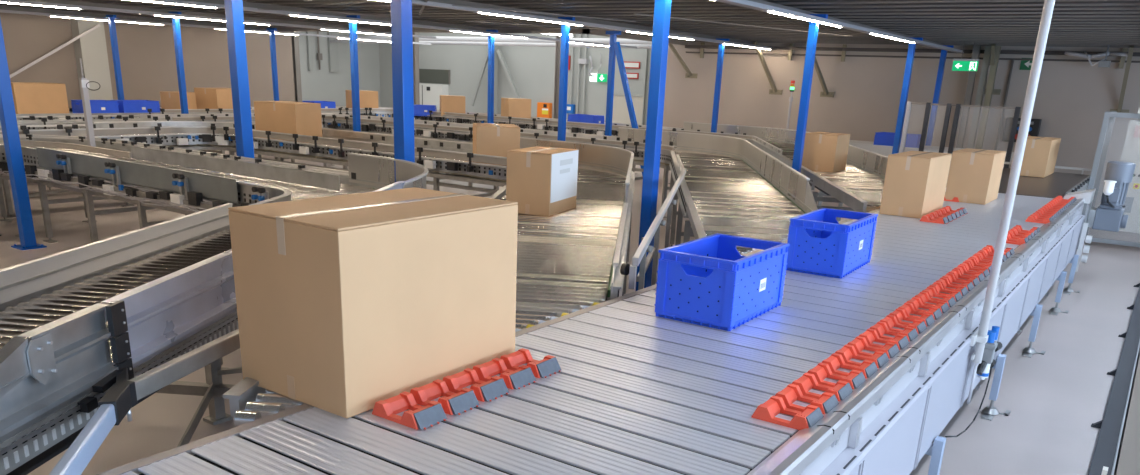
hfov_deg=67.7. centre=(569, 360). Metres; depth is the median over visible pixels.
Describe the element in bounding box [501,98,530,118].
cardboard box
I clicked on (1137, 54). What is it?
trim
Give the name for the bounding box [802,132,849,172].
cardboard box
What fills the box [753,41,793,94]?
strut
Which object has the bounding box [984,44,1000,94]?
strut
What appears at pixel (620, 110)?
door
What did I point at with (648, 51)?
steel column
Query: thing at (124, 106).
plastic crate
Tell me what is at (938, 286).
shoe
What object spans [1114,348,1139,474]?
sheet
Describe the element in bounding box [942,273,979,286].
shoe
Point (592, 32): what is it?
trim
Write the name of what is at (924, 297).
shoe
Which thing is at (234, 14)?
post
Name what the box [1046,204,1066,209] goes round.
shoe
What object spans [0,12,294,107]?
wall
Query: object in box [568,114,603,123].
plastic crate
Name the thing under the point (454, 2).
trim
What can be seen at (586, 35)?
pipe
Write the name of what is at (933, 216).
shoe
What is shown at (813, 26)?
post
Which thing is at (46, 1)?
trim
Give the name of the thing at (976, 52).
column
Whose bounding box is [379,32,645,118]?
wall
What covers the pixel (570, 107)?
wall box
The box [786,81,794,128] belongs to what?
beacon
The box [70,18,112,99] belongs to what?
pillar
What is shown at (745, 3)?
rail
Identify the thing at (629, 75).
notice
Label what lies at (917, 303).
shoe
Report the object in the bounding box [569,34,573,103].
pipe
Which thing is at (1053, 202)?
shoe
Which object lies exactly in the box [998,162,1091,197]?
conveyor
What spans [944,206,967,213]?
shoe
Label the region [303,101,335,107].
plastic crate
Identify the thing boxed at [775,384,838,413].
shoe
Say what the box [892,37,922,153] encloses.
post
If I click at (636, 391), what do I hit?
conveyor
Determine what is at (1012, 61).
pipe
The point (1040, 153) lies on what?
cardboard box
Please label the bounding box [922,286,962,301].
shoe
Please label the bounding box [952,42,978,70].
exit sign
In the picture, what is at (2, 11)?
strip light
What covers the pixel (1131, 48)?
strut
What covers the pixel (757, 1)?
trim
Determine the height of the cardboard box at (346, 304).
0.573 m
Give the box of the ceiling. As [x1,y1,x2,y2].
[0,0,1139,47]
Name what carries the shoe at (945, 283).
on the conveyor at (636, 391)
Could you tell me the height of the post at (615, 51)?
2.690 m
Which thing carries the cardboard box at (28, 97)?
on the conveyor at (859, 186)
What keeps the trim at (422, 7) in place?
attached to the rail at (415, 2)
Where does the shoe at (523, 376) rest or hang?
on the conveyor at (636, 391)
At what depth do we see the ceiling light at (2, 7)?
17.29 m
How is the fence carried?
on the floor
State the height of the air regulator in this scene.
0.494 m
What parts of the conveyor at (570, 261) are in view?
leg, guide rail, guide rail, leg, leg, leg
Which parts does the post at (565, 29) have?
cap plate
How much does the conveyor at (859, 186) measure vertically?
1.140 m
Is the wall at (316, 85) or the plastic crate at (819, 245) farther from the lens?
the wall at (316, 85)
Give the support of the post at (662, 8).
on the floor
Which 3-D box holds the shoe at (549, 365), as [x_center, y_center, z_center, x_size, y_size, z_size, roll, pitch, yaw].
[-0.142,0.005,3.049,0.206,0.046,0.124,15,22,32]
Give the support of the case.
attached to the wall at (531, 68)
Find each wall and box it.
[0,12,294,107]
[298,31,380,106]
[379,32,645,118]
[662,42,1139,207]
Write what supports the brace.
attached to the wall at (147, 57)
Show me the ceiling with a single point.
(1074, 23)
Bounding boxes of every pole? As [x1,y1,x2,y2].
[79,58,99,146]
[967,0,1054,403]
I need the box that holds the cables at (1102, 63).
[1065,45,1127,66]
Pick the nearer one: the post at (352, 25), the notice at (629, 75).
the post at (352, 25)
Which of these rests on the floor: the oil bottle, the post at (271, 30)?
the post at (271, 30)
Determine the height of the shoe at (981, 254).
0.046 m
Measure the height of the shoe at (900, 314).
0.046 m
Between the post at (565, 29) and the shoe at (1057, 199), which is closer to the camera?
the shoe at (1057, 199)
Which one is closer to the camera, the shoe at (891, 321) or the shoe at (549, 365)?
the shoe at (549, 365)
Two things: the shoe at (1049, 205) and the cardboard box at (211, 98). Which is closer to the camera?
the shoe at (1049, 205)
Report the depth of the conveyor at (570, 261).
8.04 m
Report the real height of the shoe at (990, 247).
0.046 m
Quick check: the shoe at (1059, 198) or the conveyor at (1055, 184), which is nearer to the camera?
the shoe at (1059, 198)
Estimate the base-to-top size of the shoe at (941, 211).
0.046 m
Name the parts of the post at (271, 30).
cap plate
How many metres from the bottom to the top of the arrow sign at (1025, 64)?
0.200 m
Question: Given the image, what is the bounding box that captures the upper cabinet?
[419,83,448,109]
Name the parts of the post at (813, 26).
cap plate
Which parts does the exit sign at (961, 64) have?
sign panel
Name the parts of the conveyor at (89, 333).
leg, sloping plate, panel, joint plate, leg, panel, hand rail, leg, leg, knob, plate, leg, guide rail, knob, hand rail, leg, panel, knob, knob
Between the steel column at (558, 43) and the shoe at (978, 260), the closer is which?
the shoe at (978, 260)
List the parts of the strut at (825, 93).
wall plate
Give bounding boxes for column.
[291,31,301,101]
[412,32,419,104]
[471,36,519,113]
[553,35,560,118]
[642,49,650,124]
[956,46,980,147]
[967,46,990,148]
[975,46,1000,148]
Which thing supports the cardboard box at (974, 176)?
on the conveyor at (636, 391)
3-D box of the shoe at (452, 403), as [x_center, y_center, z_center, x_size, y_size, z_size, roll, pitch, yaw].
[-0.398,0.112,2.697,0.206,0.046,0.124,15,22,32]
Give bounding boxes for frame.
[1088,283,1139,474]
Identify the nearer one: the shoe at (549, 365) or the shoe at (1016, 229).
the shoe at (549, 365)
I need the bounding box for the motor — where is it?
[1075,161,1135,271]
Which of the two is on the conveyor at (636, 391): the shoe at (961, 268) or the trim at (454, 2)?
the shoe at (961, 268)
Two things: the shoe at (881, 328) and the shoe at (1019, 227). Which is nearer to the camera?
the shoe at (881, 328)
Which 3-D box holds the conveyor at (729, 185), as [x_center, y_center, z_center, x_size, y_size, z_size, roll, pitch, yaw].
[-2.656,-2.268,10.621,12.504,1.160,9.716,15,22,32]
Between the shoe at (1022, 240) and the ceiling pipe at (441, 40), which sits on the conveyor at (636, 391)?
the shoe at (1022, 240)
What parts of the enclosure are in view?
frame post, frame post, frame rail, frame rail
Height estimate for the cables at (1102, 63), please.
0.340 m
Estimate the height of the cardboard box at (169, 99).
0.421 m
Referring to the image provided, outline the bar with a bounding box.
[620,168,686,289]
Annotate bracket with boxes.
[1077,466,1108,474]
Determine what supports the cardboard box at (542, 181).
on the conveyor at (570, 261)
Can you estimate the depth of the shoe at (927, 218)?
6.88 m
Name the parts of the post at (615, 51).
cap plate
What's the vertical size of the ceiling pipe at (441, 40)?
0.253 m
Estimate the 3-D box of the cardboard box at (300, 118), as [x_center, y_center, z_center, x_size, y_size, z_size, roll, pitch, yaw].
[-4.004,-3.422,12.097,0.720,0.501,0.553,10,20,21]
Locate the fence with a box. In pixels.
[899,102,1020,186]
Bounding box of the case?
[537,102,551,117]
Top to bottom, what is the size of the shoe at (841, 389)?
0.046 m
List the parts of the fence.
fence post, fence post, fence post, fence post, rail, fence post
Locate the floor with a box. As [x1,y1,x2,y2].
[0,145,1139,474]
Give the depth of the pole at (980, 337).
3.99 m
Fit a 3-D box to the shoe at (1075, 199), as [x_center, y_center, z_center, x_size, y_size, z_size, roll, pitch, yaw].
[5.054,-1.649,8.651,0.206,0.046,0.124,15,22,32]
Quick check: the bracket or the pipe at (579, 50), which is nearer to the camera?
the bracket
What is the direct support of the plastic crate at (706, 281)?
on the conveyor at (636, 391)
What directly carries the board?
attached to the wall at (531, 68)
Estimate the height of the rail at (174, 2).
0.058 m
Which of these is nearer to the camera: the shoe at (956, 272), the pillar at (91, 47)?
the shoe at (956, 272)
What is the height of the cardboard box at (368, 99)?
0.501 m
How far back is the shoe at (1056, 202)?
8.29 m
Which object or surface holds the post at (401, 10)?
on the floor
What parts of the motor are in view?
mounting plate, motor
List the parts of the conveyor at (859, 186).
guide rail, leg, leg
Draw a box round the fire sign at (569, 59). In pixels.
[568,56,570,69]
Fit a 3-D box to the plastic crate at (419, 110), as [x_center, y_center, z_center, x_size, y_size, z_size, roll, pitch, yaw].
[-3.376,-5.833,19.800,0.500,0.240,0.400,1,19,-4]
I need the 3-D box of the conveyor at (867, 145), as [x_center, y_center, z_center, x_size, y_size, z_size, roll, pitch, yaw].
[6.101,-3.384,15.358,3.200,0.970,0.980,15,22,32]
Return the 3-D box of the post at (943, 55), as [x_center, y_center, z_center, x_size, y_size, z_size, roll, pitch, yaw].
[6.572,-4.298,15.437,0.280,2.690,0.240,15,22,32]
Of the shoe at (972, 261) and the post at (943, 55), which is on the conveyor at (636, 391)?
the shoe at (972, 261)
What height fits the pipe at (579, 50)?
3.500 m
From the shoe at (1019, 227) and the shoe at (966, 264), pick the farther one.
the shoe at (1019, 227)
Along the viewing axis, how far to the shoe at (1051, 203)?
8.06 m
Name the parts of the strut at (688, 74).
wall plate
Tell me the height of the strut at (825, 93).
1.018 m
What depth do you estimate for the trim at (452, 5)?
10.55 m
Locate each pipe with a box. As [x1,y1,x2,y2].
[327,35,651,48]
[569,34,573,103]
[576,34,581,113]
[582,34,587,113]
[994,60,1013,149]
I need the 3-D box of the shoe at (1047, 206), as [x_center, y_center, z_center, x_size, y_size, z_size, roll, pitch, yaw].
[4.456,-1.400,7.831,0.206,0.046,0.124,15,22,32]
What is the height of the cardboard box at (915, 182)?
0.491 m
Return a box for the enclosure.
[1077,108,1139,248]
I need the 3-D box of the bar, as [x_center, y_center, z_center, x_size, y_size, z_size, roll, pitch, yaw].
[0.698,-0.879,6.384,0.093,0.708,4.473,6,19,9]
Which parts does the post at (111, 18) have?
cap plate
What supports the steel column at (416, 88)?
on the floor
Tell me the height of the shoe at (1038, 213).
0.046 m
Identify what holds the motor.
attached to the conveyor at (636, 391)
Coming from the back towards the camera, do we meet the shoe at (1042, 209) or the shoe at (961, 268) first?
the shoe at (1042, 209)
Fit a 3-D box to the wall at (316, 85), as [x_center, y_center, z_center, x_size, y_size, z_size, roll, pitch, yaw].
[-8.633,-9.611,27.199,0.200,4.100,6.600,15,22,32]
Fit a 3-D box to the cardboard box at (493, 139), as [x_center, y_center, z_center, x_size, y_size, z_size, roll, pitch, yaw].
[-0.875,-2.559,10.018,0.500,0.431,0.623,-1,19,-10]
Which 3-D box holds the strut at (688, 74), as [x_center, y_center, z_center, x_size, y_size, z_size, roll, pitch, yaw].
[2.436,-6.582,18.544,0.886,0.762,0.389,-2,19,-14]
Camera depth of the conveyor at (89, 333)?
3.68 m
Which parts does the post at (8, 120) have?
plate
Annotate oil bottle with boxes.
[1103,180,1116,194]
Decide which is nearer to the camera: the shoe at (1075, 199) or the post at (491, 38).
the shoe at (1075, 199)
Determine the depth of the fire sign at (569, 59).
25.30 m
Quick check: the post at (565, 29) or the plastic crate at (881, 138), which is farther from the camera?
the plastic crate at (881, 138)
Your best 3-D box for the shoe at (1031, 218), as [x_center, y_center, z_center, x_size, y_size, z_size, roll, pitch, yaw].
[3.944,-1.187,7.128,0.206,0.046,0.124,15,22,32]
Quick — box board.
[419,69,449,83]
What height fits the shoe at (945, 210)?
0.046 m
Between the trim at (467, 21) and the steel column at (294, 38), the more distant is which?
the steel column at (294, 38)
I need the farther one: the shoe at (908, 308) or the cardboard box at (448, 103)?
the cardboard box at (448, 103)
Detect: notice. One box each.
[624,61,639,68]
[626,73,638,78]
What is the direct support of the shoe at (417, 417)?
on the conveyor at (636, 391)
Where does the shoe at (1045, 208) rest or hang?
on the conveyor at (636, 391)
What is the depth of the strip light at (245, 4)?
13.40 m
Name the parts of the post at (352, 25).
cap plate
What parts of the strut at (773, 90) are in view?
wall plate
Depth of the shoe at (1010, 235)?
6.18 m
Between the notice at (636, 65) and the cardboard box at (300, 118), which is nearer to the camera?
the cardboard box at (300, 118)
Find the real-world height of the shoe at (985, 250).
0.046 m
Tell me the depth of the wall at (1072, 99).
16.48 m
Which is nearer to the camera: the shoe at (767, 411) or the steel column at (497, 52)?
the shoe at (767, 411)
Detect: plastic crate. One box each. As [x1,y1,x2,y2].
[71,100,118,112]
[112,100,160,112]
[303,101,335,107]
[414,105,436,116]
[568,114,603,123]
[654,233,789,330]
[786,208,877,278]
[874,132,920,147]
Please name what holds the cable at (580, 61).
attached to the wall at (531, 68)
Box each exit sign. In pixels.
[590,73,606,81]
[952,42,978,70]
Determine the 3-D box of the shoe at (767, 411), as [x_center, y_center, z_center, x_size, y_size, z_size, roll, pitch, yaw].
[0.695,0.165,2.677,0.206,0.046,0.124,15,22,32]
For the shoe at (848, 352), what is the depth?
3.25 m
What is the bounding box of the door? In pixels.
[604,92,643,124]
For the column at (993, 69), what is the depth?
15.24 m
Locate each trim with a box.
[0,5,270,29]
[23,0,372,30]
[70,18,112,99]
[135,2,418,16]
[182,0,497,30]
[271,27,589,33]
[419,0,427,14]
[423,0,753,44]
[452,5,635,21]
[467,21,688,34]
[582,29,687,44]
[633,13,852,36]
[685,45,1139,62]
[711,0,944,48]
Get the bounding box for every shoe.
[372,391,446,429]
[410,379,479,414]
[443,368,508,401]
[473,358,535,389]
[500,348,560,377]
[751,395,823,429]
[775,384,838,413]
[792,373,852,400]
[807,362,865,389]
[821,353,877,378]
[835,344,888,367]
[847,336,899,358]
[859,328,908,349]
[869,321,918,341]
[880,315,926,333]
[889,308,934,326]
[898,302,942,319]
[906,297,949,313]
[914,292,955,307]
[920,214,948,223]
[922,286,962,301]
[927,213,952,221]
[929,282,968,296]
[931,211,956,219]
[936,209,960,217]
[936,277,973,290]
[941,207,963,215]
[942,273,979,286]
[944,196,958,201]
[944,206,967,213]
[948,269,984,281]
[954,265,989,277]
[960,261,991,272]
[965,258,991,268]
[970,254,1002,264]
[975,251,1006,261]
[979,248,1010,258]
[984,245,1014,254]
[1006,235,1028,244]
[1008,229,1034,237]
[1008,232,1031,239]
[1012,227,1037,234]
[1014,225,1039,232]
[1025,215,1052,223]
[1031,213,1054,219]
[1035,212,1056,217]
[1036,210,1058,215]
[1038,208,1060,214]
[1042,207,1062,212]
[1043,205,1064,210]
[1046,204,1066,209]
[1047,202,1067,207]
[1050,201,1069,206]
[1051,199,1071,204]
[1054,198,1073,203]
[1056,197,1074,201]
[1057,195,1076,200]
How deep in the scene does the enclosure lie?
11.05 m
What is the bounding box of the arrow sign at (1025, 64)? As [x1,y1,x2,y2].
[1019,58,1032,69]
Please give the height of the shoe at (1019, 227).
0.046 m
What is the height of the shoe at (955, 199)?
0.046 m
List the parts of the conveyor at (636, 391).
fascia post, skirt panel, skirt panel, rail, fascia post, leg, skirt panel, fascia post, skirt panel, floor plate, leg, fascia post, skirt panel, fascia post, skirt panel, floor plate, leg, fascia post, skirt panel, fascia post, floor plate, leg, skirt panel, fascia post, leg, skirt panel, plate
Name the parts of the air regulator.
knob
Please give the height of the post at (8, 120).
2.690 m
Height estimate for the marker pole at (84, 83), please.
1.080 m
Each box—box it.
[11,82,68,113]
[160,91,196,108]
[194,88,232,108]
[228,187,517,417]
[254,101,321,140]
[346,90,378,107]
[440,95,464,117]
[473,123,519,164]
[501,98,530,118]
[506,146,578,216]
[567,104,574,113]
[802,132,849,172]
[879,151,951,218]
[945,148,1005,204]
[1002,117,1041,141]
[1010,136,1060,177]
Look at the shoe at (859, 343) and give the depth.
3.37 m
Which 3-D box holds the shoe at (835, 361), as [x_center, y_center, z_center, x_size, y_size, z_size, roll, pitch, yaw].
[1.036,0.022,3.146,0.206,0.046,0.124,15,22,32]
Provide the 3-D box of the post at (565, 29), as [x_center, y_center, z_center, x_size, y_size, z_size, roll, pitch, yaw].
[-0.112,-3.537,12.322,0.280,2.690,0.240,15,22,32]
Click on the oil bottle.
(1109, 189)
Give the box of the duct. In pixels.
[306,32,338,71]
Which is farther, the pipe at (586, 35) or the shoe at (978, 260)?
the pipe at (586, 35)
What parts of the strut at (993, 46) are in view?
wall plate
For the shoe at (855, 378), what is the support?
on the conveyor at (636, 391)
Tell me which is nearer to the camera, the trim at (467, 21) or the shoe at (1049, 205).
the shoe at (1049, 205)
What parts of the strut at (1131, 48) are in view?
wall plate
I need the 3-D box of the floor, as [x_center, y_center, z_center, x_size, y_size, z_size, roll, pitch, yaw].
[-2.427,-2.434,13.133,33.000,0.100,29.000,15,22,32]
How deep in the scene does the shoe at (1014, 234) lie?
6.30 m
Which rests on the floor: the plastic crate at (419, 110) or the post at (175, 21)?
the post at (175, 21)
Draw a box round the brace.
[10,24,99,77]
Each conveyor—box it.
[0,113,817,254]
[0,121,634,425]
[0,134,428,474]
[8,107,887,221]
[96,189,1095,474]
[849,140,1013,161]
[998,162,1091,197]
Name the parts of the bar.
post, support post, support post, rail, support post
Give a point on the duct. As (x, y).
(333, 57)
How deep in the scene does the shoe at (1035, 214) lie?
7.24 m
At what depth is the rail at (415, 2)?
11.63 m
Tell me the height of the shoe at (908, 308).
0.046 m
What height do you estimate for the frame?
0.205 m
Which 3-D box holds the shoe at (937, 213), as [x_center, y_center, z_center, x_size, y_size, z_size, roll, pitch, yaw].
[3.135,-1.223,7.136,0.206,0.046,0.124,15,22,32]
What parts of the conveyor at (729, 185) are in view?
guide rail, guide rail, leg, leg, leg, leg, leg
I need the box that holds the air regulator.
[945,326,1002,437]
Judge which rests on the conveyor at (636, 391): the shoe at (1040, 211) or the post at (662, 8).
the shoe at (1040, 211)
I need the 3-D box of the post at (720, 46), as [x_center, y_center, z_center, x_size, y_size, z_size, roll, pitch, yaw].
[2.788,-4.746,16.301,0.280,2.690,0.240,15,22,32]
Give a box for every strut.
[668,42,704,77]
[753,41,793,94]
[806,43,846,96]
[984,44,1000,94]
[1110,46,1133,112]
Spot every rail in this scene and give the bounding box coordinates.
[0,0,436,38]
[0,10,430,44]
[132,0,637,48]
[377,0,771,49]
[712,0,963,52]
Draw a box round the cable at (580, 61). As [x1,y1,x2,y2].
[578,53,601,76]
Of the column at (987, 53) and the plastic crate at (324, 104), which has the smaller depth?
the column at (987, 53)
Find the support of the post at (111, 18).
on the floor
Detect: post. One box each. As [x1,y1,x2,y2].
[0,19,46,249]
[103,15,124,99]
[169,12,188,113]
[224,0,253,157]
[266,28,278,100]
[346,15,360,131]
[390,0,414,181]
[486,30,497,122]
[557,17,574,140]
[605,31,643,175]
[636,0,671,290]
[711,38,729,132]
[792,14,827,172]
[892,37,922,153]
[925,45,953,145]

